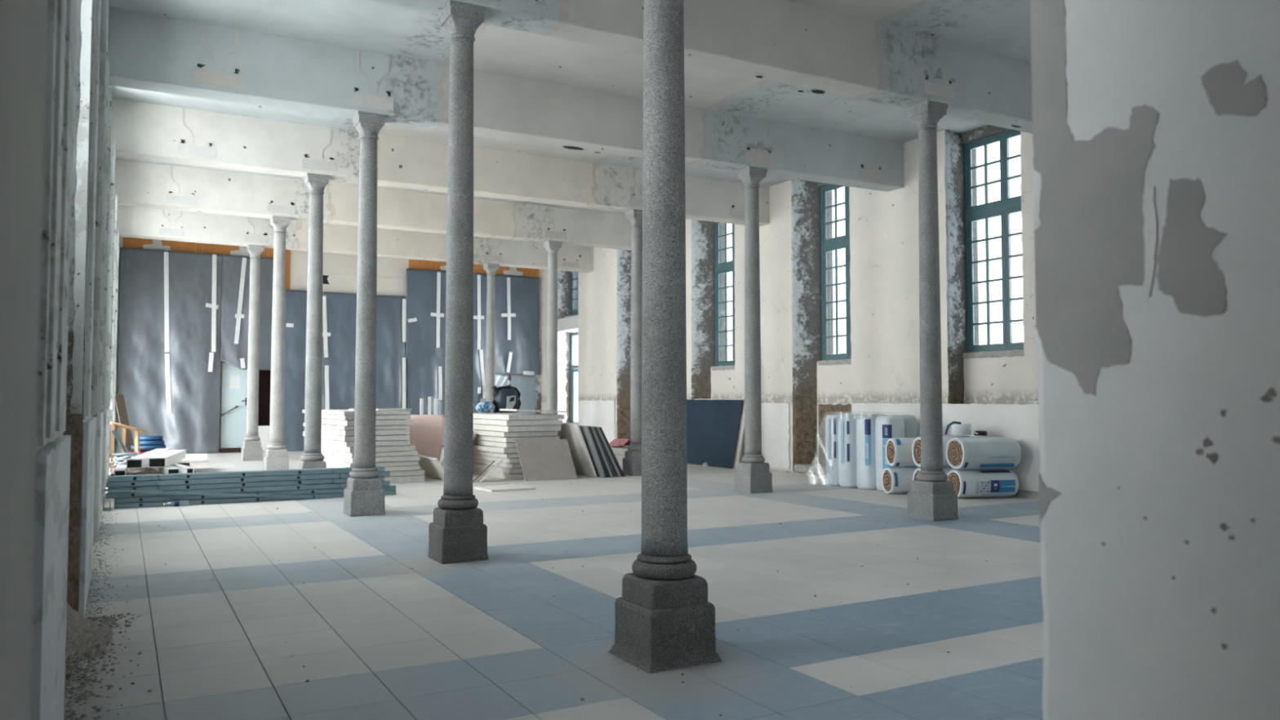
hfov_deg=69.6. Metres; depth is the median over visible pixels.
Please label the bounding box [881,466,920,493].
roll
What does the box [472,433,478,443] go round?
leaning board
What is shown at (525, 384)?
door
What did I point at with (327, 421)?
plasterboard
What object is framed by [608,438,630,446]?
cloth
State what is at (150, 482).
stud
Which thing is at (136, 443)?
frame
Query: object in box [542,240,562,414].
stone column
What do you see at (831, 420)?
roll
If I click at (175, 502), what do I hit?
water bottle
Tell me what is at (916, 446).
roll
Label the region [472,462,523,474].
plasterboard
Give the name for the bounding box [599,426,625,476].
leaning board
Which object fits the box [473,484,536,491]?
plasterboard offcut
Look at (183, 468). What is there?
duct
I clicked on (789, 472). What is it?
rubble
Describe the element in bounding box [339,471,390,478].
stud
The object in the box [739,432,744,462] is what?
thin lath
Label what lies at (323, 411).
plasterboard
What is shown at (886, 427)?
roll
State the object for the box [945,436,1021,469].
roll
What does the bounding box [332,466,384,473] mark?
stud
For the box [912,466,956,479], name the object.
roll
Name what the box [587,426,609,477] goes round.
leaning board
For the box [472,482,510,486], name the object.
plasterboard offcut
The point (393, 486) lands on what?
stud
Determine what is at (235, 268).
sheet
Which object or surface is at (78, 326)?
wall
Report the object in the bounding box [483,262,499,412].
stone column
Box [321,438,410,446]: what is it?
plasterboard
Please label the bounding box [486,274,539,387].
sheet
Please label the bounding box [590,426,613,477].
leaning board
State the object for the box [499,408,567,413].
plasterboard offcut
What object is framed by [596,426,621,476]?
leaning board
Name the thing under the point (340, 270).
wall
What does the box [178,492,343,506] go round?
stud
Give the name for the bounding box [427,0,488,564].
stone column
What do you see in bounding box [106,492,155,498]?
stud
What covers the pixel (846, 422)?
roll
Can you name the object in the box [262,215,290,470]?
stone column
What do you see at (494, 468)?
leaning board
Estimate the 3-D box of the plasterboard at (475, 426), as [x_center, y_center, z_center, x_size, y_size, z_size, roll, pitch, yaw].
[-2.767,1.339,18.522,1.136,0.100,2.997,2,-3,-32]
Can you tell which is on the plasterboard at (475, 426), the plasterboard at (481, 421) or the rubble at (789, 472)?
the plasterboard at (481, 421)
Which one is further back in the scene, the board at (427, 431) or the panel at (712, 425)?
the panel at (712, 425)
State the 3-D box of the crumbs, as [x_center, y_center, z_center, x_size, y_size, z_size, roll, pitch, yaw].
[-3.981,1.784,6.878,0.288,0.008,12.394,1,-3,-29]
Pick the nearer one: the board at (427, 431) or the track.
the track
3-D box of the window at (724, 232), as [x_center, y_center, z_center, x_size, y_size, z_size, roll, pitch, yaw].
[2.245,-1.657,21.687,0.090,3.600,1.550,1,-3,-29]
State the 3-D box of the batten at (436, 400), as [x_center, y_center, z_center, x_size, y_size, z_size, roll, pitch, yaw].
[-4.944,1.677,22.324,0.070,1.509,0.050,1,-3,-29]
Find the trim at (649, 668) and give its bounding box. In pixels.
[608,644,722,673]
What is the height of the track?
0.260 m
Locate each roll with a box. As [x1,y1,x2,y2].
[825,413,839,485]
[838,413,862,488]
[856,413,879,489]
[875,414,904,491]
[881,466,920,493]
[885,437,916,466]
[891,414,916,467]
[911,435,973,466]
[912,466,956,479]
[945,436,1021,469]
[946,468,1018,497]
[973,431,987,435]
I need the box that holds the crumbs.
[66,511,130,719]
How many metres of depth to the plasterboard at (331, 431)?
16.31 m
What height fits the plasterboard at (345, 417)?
0.075 m
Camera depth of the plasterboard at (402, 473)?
16.46 m
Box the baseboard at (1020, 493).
[1012,489,1039,499]
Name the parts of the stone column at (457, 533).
moulding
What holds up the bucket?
on the roll at (916, 446)
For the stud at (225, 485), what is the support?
on the stud at (286, 487)
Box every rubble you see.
[63,613,152,719]
[768,468,826,479]
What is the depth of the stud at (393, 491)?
14.29 m
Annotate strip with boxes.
[111,430,131,457]
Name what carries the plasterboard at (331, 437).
on the plasterboard at (390, 442)
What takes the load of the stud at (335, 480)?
on the stud at (343, 485)
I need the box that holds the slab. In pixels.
[176,453,208,462]
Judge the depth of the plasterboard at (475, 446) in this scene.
17.30 m
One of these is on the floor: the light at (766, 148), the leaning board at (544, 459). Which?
the leaning board at (544, 459)
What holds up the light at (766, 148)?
attached to the ceiling
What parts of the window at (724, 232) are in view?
pane, pane, pane, pane, pane, pane, pane, pane, pane, pane, pane, pane, pane, pane, pane, pane, pane, pane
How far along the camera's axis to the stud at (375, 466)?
13.44 m
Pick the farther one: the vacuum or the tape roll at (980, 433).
the vacuum
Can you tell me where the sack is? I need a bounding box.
[475,400,495,413]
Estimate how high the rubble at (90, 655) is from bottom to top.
0.012 m
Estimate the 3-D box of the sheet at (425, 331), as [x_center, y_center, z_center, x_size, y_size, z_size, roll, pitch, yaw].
[-5.921,-0.049,28.499,2.601,5.467,0.459,1,-3,-29]
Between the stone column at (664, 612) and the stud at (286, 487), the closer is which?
the stone column at (664, 612)
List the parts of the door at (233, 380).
frame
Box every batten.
[419,398,423,414]
[427,396,431,414]
[434,398,438,414]
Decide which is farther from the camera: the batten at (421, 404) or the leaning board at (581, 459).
the batten at (421, 404)
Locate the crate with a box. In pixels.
[128,450,150,454]
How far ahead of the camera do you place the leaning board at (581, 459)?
17.75 m
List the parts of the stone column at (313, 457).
moulding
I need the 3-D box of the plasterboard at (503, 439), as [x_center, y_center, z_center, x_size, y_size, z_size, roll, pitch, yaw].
[-2.804,1.541,18.539,1.138,0.090,3.031,1,-3,-32]
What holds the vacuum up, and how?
on the plasterboard at (498, 415)
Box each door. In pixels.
[218,360,247,453]
[495,374,537,413]
[570,332,577,423]
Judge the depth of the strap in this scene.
14.31 m
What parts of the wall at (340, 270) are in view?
plywood panel, plywood panel, plywood panel, plywood panel, plywood panel, plywood panel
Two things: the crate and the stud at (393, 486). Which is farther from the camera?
the crate
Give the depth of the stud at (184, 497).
13.46 m
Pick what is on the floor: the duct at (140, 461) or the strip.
the strip
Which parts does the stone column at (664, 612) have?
moulding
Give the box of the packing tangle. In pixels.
[111,452,139,469]
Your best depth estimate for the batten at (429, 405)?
22.25 m
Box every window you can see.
[570,271,578,315]
[715,222,734,366]
[821,184,851,360]
[964,129,1023,352]
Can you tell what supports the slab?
on the bundle
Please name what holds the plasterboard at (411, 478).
on the floor
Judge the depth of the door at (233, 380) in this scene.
25.71 m
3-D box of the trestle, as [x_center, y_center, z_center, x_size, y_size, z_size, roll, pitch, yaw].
[-7.986,1.968,15.088,1.180,0.324,2.350,1,-3,-29]
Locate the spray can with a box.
[507,374,511,386]
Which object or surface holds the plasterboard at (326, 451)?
on the plasterboard at (397, 458)
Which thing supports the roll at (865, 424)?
on the floor
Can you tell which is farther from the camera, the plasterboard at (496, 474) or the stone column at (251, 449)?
the stone column at (251, 449)
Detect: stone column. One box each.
[240,244,264,461]
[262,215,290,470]
[298,173,329,469]
[342,111,386,516]
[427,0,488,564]
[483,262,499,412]
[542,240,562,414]
[614,0,716,663]
[622,208,642,475]
[734,166,773,493]
[906,100,958,521]
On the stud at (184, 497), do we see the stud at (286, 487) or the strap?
the stud at (286, 487)
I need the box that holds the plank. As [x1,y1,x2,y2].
[115,394,133,456]
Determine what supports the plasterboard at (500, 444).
on the plasterboard at (475, 446)
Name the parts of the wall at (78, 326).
shutter casing, dado panel, shutter casing, dado panel, shutter casing, shutter casing, dado panel, shutter casing, dado panel, shutter casing, dado panel, shutter casing, shutter casing, shutter casing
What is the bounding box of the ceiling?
[107,0,1032,272]
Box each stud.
[106,480,156,487]
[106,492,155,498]
[107,474,158,481]
[107,484,157,493]
[114,495,173,503]
[114,500,173,508]
[118,466,378,479]
[157,473,339,485]
[157,483,338,496]
[159,468,332,479]
[159,478,332,490]
[173,487,346,500]
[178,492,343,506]
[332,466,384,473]
[332,476,384,483]
[338,480,390,488]
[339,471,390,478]
[382,484,395,490]
[384,489,395,495]
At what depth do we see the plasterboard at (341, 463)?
16.41 m
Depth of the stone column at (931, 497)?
11.54 m
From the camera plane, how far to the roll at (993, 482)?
13.74 m
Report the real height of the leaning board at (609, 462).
0.987 m
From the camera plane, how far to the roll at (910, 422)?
15.25 m
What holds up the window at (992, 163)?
in the wall at (996, 393)
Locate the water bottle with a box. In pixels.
[163,500,178,506]
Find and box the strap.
[944,421,960,435]
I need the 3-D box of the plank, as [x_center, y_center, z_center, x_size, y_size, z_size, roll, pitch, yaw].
[-12.178,1.611,21.801,0.508,1.604,0.170,1,-2,-12]
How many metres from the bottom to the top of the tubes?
0.316 m
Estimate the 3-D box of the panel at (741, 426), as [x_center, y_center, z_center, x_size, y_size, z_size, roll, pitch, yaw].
[1.688,1.618,20.632,0.330,1.496,2.207,1,-3,-29]
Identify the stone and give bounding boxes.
[702,462,708,467]
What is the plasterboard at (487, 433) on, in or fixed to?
on the plasterboard at (503, 439)
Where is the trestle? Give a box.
[111,464,195,475]
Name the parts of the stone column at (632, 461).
moulding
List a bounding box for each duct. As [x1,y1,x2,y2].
[114,465,128,475]
[125,448,170,468]
[148,449,186,467]
[151,465,179,473]
[170,462,194,473]
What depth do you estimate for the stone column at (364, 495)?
11.98 m
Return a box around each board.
[404,414,444,469]
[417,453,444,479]
[440,431,474,468]
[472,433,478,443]
[472,460,494,481]
[480,459,503,482]
[515,439,577,480]
[557,422,597,477]
[578,425,605,477]
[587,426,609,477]
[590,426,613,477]
[592,426,617,476]
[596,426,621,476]
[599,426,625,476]
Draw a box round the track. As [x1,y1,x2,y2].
[104,488,313,497]
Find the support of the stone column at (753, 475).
on the floor
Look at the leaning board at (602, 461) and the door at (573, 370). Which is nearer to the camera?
the leaning board at (602, 461)
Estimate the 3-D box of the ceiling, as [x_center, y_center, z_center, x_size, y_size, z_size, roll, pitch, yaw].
[-1.877,-3.604,15.515,14.020,1.064,28.000,1,-3,-29]
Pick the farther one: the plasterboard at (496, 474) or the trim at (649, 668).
the plasterboard at (496, 474)
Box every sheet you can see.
[115,247,222,453]
[220,254,273,369]
[284,289,406,451]
[405,268,486,447]
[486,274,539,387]
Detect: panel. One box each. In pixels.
[686,400,742,468]
[693,399,744,469]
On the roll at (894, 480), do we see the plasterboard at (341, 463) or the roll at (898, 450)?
the roll at (898, 450)
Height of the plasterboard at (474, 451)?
0.080 m
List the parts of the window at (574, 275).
pane, pane, pane, pane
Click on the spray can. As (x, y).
(508, 376)
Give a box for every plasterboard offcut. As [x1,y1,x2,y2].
[375,408,412,410]
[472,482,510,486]
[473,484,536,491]
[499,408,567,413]
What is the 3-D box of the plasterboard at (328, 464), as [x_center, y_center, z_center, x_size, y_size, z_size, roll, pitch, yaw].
[-5.240,1.973,17.420,1.256,0.075,2.844,2,-3,-33]
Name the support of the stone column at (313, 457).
on the floor
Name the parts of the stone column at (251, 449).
moulding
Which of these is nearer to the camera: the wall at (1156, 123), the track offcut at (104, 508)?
the wall at (1156, 123)
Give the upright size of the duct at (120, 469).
0.090 m
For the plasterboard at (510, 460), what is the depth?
17.41 m
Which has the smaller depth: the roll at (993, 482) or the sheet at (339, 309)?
the roll at (993, 482)
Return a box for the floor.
[63,447,1044,719]
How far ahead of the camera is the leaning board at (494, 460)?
16.66 m
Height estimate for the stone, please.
0.119 m
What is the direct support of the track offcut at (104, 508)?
on the floor
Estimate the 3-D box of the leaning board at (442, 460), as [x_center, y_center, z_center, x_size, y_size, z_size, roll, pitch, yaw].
[-3.650,1.821,18.082,0.575,0.866,0.804,1,-3,-29]
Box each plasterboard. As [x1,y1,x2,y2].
[302,409,410,414]
[302,431,409,441]
[303,422,408,430]
[321,413,410,420]
[321,417,413,426]
[321,427,409,435]
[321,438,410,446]
[321,443,415,453]
[321,448,417,457]
[321,452,419,462]
[323,457,418,466]
[325,462,419,471]
[326,466,424,476]
[384,475,424,483]
[472,417,562,426]
[472,423,560,431]
[472,429,557,436]
[472,439,516,448]
[472,444,518,453]
[472,449,519,457]
[472,453,520,463]
[472,457,521,468]
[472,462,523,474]
[472,467,524,479]
[473,412,564,420]
[475,435,559,442]
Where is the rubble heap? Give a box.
[65,602,112,662]
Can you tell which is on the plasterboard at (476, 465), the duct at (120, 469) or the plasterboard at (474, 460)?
the plasterboard at (474, 460)
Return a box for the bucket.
[947,423,977,435]
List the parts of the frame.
stud post, stud post, rail, stud post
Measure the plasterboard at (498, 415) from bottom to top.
0.090 m
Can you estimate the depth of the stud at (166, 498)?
12.70 m
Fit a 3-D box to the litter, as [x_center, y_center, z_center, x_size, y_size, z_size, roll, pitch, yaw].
[0.483,1.945,10.765,11.253,0.011,11.583,1,-3,-29]
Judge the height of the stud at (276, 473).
0.067 m
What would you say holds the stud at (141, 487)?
on the stud at (113, 495)
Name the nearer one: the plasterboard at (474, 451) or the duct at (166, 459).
the duct at (166, 459)
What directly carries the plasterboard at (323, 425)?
on the plasterboard at (331, 431)
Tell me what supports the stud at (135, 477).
on the stud at (150, 482)
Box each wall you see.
[0,0,1279,719]
[28,0,119,719]
[114,236,542,453]
[541,124,1040,491]
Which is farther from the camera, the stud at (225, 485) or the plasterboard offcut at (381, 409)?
the plasterboard offcut at (381, 409)
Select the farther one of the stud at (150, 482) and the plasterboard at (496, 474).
the plasterboard at (496, 474)
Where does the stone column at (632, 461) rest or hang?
on the floor
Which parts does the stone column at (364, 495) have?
moulding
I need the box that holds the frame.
[110,421,146,472]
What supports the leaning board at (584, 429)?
on the floor
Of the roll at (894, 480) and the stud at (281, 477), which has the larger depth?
the roll at (894, 480)
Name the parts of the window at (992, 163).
pane, pane, pane, pane, pane, pane, pane, pane, pane, pane, pane, pane, pane, pane, pane, pane, pane, pane, pane, pane, pane, pane, pane, pane, pane, pane, pane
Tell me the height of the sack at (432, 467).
0.459 m
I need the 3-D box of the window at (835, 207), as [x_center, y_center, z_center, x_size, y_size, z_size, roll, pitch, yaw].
[4.157,-1.799,18.291,0.090,3.600,1.550,1,-3,-29]
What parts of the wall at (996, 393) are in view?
dado panel, dado panel, dado panel, dado panel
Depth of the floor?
6.55 m
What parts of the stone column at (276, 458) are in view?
moulding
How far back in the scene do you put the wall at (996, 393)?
18.82 m
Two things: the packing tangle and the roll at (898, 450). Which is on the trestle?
the packing tangle
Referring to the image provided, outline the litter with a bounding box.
[135,475,996,715]
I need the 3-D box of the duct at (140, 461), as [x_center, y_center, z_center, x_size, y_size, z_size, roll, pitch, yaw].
[-8.350,1.662,15.704,0.220,0.140,3.300,1,-3,-20]
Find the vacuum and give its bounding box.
[491,385,521,413]
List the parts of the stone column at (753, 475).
moulding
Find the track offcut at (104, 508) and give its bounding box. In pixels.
[102,495,111,511]
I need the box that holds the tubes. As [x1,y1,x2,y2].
[130,435,165,451]
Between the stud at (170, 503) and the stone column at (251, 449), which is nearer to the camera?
the stud at (170, 503)
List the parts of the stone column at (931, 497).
moulding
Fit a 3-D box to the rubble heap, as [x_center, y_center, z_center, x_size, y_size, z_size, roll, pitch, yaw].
[-3.508,1.582,5.624,0.500,0.333,0.950,1,-3,-29]
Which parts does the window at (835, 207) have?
pane, pane, pane, pane, pane, pane, pane, pane, pane, pane, pane, pane, pane, pane, pane, pane, pane, pane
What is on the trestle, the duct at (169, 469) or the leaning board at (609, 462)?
the duct at (169, 469)
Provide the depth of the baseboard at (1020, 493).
13.89 m
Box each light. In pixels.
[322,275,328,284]
[764,146,773,151]
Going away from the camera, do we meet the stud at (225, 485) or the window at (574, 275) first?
the stud at (225, 485)
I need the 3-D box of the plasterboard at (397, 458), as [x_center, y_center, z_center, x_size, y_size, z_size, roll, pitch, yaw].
[-5.253,1.802,17.448,1.226,0.085,2.906,2,-3,-33]
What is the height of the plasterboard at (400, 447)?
0.095 m
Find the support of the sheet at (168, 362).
hanging from the wall at (340, 270)

